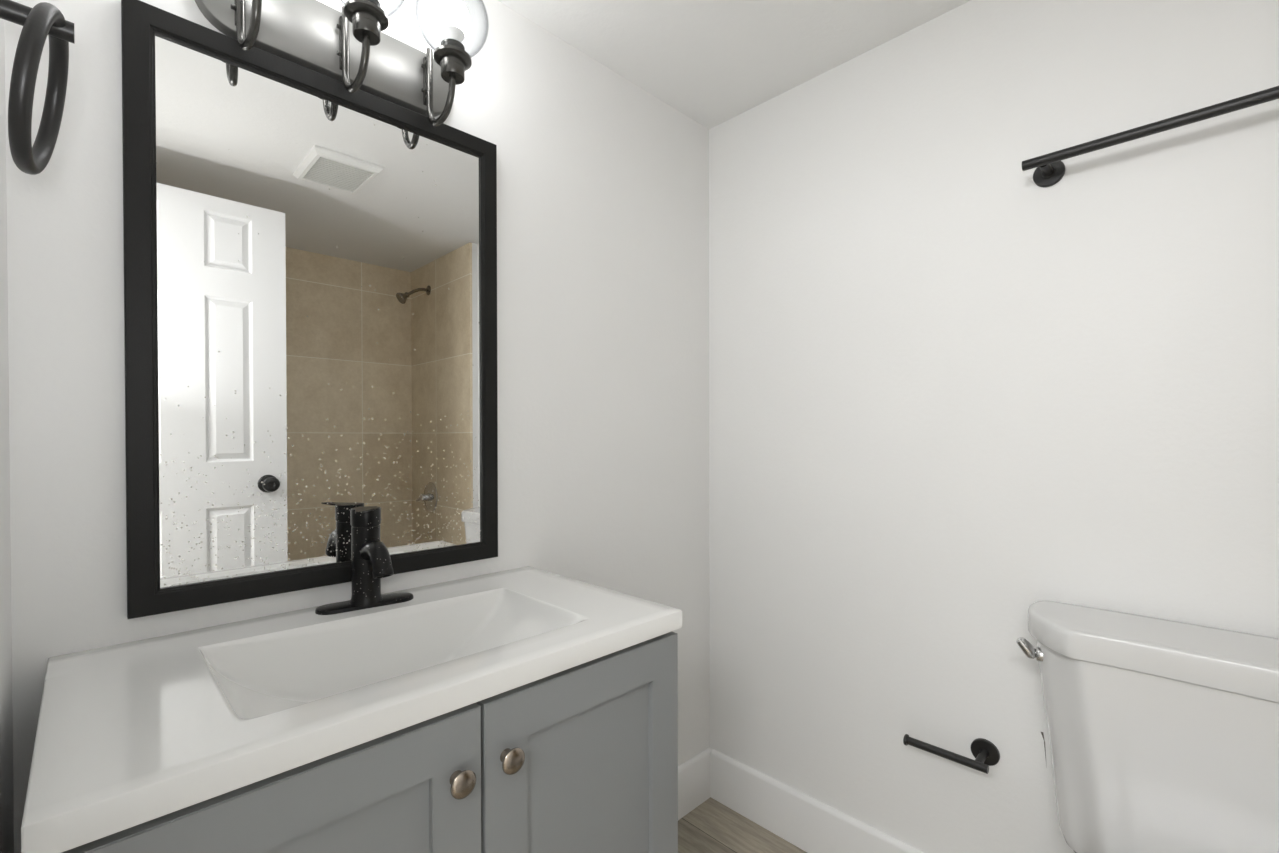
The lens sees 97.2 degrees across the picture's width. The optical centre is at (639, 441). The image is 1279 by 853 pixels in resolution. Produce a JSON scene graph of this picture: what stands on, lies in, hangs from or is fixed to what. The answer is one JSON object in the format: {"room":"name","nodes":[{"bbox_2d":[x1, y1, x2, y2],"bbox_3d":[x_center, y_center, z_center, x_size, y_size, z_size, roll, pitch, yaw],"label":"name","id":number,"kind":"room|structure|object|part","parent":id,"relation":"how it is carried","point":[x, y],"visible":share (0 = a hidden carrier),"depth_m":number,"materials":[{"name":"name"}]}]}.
{"room":"bathroom","nodes":[
{"label":"bathroom","id":0,"kind":"room"},
{"bbox_2d":[0,18,13,852],"bbox_3d":[-0.085,0.085,-0.092,0.110,2.142,2.288,-1,1,-45],"label":"wall","id":1,"kind":"structure","parent":0,"point":[6,705],"depth_m":0.71,"materials":[{"name":"paint"}]},
{"bbox_2d":[0,0,74,174],"bbox_3d":[-0.591,-0.349,0.543,0.068,0.175,0.158,-1,1,-45],"label":"towel ring","id":2,"kind":"object","parent":1,"relation":"hanging from","point":[44,19],"visible":1,"depth_m":0.53,"materials":[{"name":"black metal"}]},
{"bbox_3d":[-0.591,-0.409,0.542,0.068,0.055,0.055,-1,1,-45],"label":"post","id":3,"kind":"part","parent":2,"relation":"part of","materials":[{"name":"black metal"}]},
{"bbox_2d":[5,0,709,852],"bbox_3d":[-0.350,0.074,1.323,1.719,2.142,0.100,-1,1,-45],"label":"wall","id":4,"kind":"structure","parent":0,"point":[603,184],"depth_m":1.32,"materials":[{"name":"paint"}]},
{"bbox_2d":[121,0,497,618],"bbox_3d":[-0.541,-0.198,1.046,0.612,0.914,0.021,-1,1,-44],"label":"framed mirror","id":5,"kind":"object","parent":4,"relation":"attached to","point":[310,262],"visible":0.96,"depth_m":0.98,"materials":[{"name":"black mirror"}]},
{"bbox_2d":[195,0,488,126],"bbox_3d":[-0.485,-0.739,0.979,0.443,0.242,0.192,-1,1,-45],"label":"vanity light","id":6,"kind":"object","parent":4,"relation":"attached to","point":[349,46],"visible":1,"depth_m":1.01,"materials":[{"name":"grey metal"}]},
{"bbox_3d":[-0.612,-0.696,0.879,0.109,0.159,0.018,0,1,40],"label":"lamp arm","id":7,"kind":"part","parent":6,"relation":"part of","materials":[{"name":"grey metal"}]},
{"bbox_3d":[-0.501,-0.698,0.988,0.109,0.159,0.018,0,1,40],"label":"lamp arm","id":8,"kind":"part","parent":6,"relation":"part of","materials":[{"name":"grey metal"}]},
{"bbox_3d":[-0.391,-0.699,1.097,0.109,0.159,0.018,0,1,40],"label":"lamp arm","id":9,"kind":"part","parent":6,"relation":"part of","materials":[{"name":"grey metal"}]},
{"bbox_3d":[-0.353,-0.801,1.066,0.060,0.060,0.060,-1,1,-45],"label":"light bulb","id":10,"kind":"part","parent":6,"relation":"part of","materials":[{"name":"white glass"}]},
{"bbox_3d":[-0.353,-0.758,1.066,0.045,0.026,0.045,-1,1,-45],"label":"bulb","id":11,"kind":"part","parent":6,"relation":"part of","materials":[{"name":"white glass"}]},
{"bbox_2d":[678,747,711,819],"bbox_3d":[-0.013,1.067,1.581,0.690,0.150,0.015,-1,1,-45],"label":"baseboard","id":12,"kind":"structure","parent":4,"relation":"attached to","point":[694,774],"depth_m":1.75,"materials":[{"name":"white paint"}]},
{"bbox_2d":[498,0,970,128],"bbox_3d":[-0.144,-1.035,-0.167,3.500,0.100,2.500,-1,1,-45],"label":"ceiling","id":13,"kind":"structure","parent":0,"point":[713,62],"depth_m":1.39,"materials":[{"name":"paint"}]},
{"bbox_2d":[678,797,806,852],"bbox_3d":[-0.140,1.197,-0.147,3.500,0.080,2.500,-1,1,-45],"label":"floor","id":14,"kind":"structure","parent":0,"point":[711,827],"depth_m":1.64,"materials":[{"name":"brown wood"}]},
{"bbox_2d":[62,632,677,852],"bbox_3d":[-0.364,0.740,0.886,0.776,0.817,0.497,-1,1,-45],"label":"vanity cabinet","id":15,"kind":"object","parent":14,"relation":"on","point":[582,758],"visible":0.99,"depth_m":0.74,"materials":[{"name":"grey paint"}]},
{"bbox_3d":[-0.350,0.697,0.600,0.392,0.708,0.020,-1,1,-45],"label":"door","id":16,"kind":"part","parent":15,"relation":"part of","materials":[{"name":"grey paint"}]},
{"bbox_2d":[21,566,681,852],"bbox_3d":[-0.373,0.372,0.890,0.787,0.147,0.481,-1,1,-45],"label":"washbasin","id":17,"kind":"object","parent":15,"relation":"in","point":[130,734],"visible":0.98,"depth_m":0.73,"materials":[{"name":"ceramic"}]},
{"bbox_2d":[315,506,413,614],"bbox_3d":[-0.486,0.208,1.026,0.151,0.178,0.136,0,1,11],"label":"faucet","id":18,"kind":"object","parent":17,"relation":"on","point":[371,562],"visible":1,"depth_m":1.01,"materials":[{"name":"black metal"}]},
{"bbox_3d":[-0.498,0.294,1.029,0.164,0.006,0.053,0,1,-38],"label":"plate","id":19,"kind":"part","parent":18,"relation":"part of","materials":[{"name":"black metal"}]},
{"bbox_3d":[-0.465,0.204,0.993,0.034,0.062,0.112,-1,1,-45],"label":"spout","id":20,"kind":"part","parent":18,"relation":"part of","materials":[{"name":"black metal"}]},
{"bbox_3d":[-0.220,0.419,0.695,0.033,0.033,0.025,-1,1,-45],"label":"knob","id":21,"kind":"part","parent":15,"relation":"part of","materials":[{"name":"silver metal"}]},
{"bbox_3d":[-0.170,0.419,0.744,0.033,0.033,0.025,-1,1,-45],"label":"knob","id":22,"kind":"part","parent":15,"relation":"part of","materials":[{"name":"silver metal"}]},
{"bbox_3d":[-0.072,0.694,0.873,0.377,0.708,0.020,-1,1,-45],"label":"door","id":23,"kind":"part","parent":15,"relation":"part of","materials":[{"name":"grey paint"}]},
{"bbox_2d":[1016,601,1278,852],"bbox_3d":[0.760,0.738,0.771,0.722,0.818,0.506,-1,1,-45],"label":"toilet","id":24,"kind":"object","parent":14,"relation":"on","point":[1163,733],"visible":1,"depth_m":0.93,"materials":[{"name":"white ceramic"}]},
{"bbox_3d":[0.753,0.399,1.085,0.048,0.041,0.027,0,1,29],"label":"flush lever","id":25,"kind":"part","parent":24,"relation":"part of","materials":[{"name":"silver metal"}]},
{"bbox_3d":[0.937,0.353,0.939,0.206,0.050,0.500,-1,1,-45],"label":"tank lid","id":26,"kind":"part","parent":24,"relation":"part of","materials":[{"name":"white ceramic"}]},
{"bbox_2d":[709,0,1278,852],"bbox_3d":[1.104,0.073,1.001,0.100,2.142,2.400,-1,1,-45],"label":"wall","id":27,"kind":"structure","parent":0,"point":[953,393],"depth_m":1.28,"materials":[{"name":"paint"}]},
{"bbox_2d":[710,749,923,852],"bbox_3d":[0.760,1.068,1.278,0.015,0.150,1.502,-1,1,-45],"label":"baseboard","id":28,"kind":"structure","parent":27,"relation":"attached to","point":[809,824],"depth_m":1.60,"materials":[{"name":"white paint"}]},
{"bbox_2d":[903,734,999,773],"bbox_3d":[0.708,0.696,1.284,0.080,0.057,0.178,-1,1,-45],"label":"toilet paper holder","id":29,"kind":"object","parent":27,"relation":"attached to","point":[986,754],"visible":1,"depth_m":1.25,"materials":[{"name":"black metal"}]},
{"bbox_2d":[1022,86,1278,186],"bbox_3d":[0.987,-0.558,0.987,0.079,0.055,0.522,-1,1,-45],"label":"towel bar","id":30,"kind":"object","parent":27,"relation":"attached to","point":[1050,170],"visible":1,"depth_m":1.03,"materials":[{"name":"black metal"}]}
]}

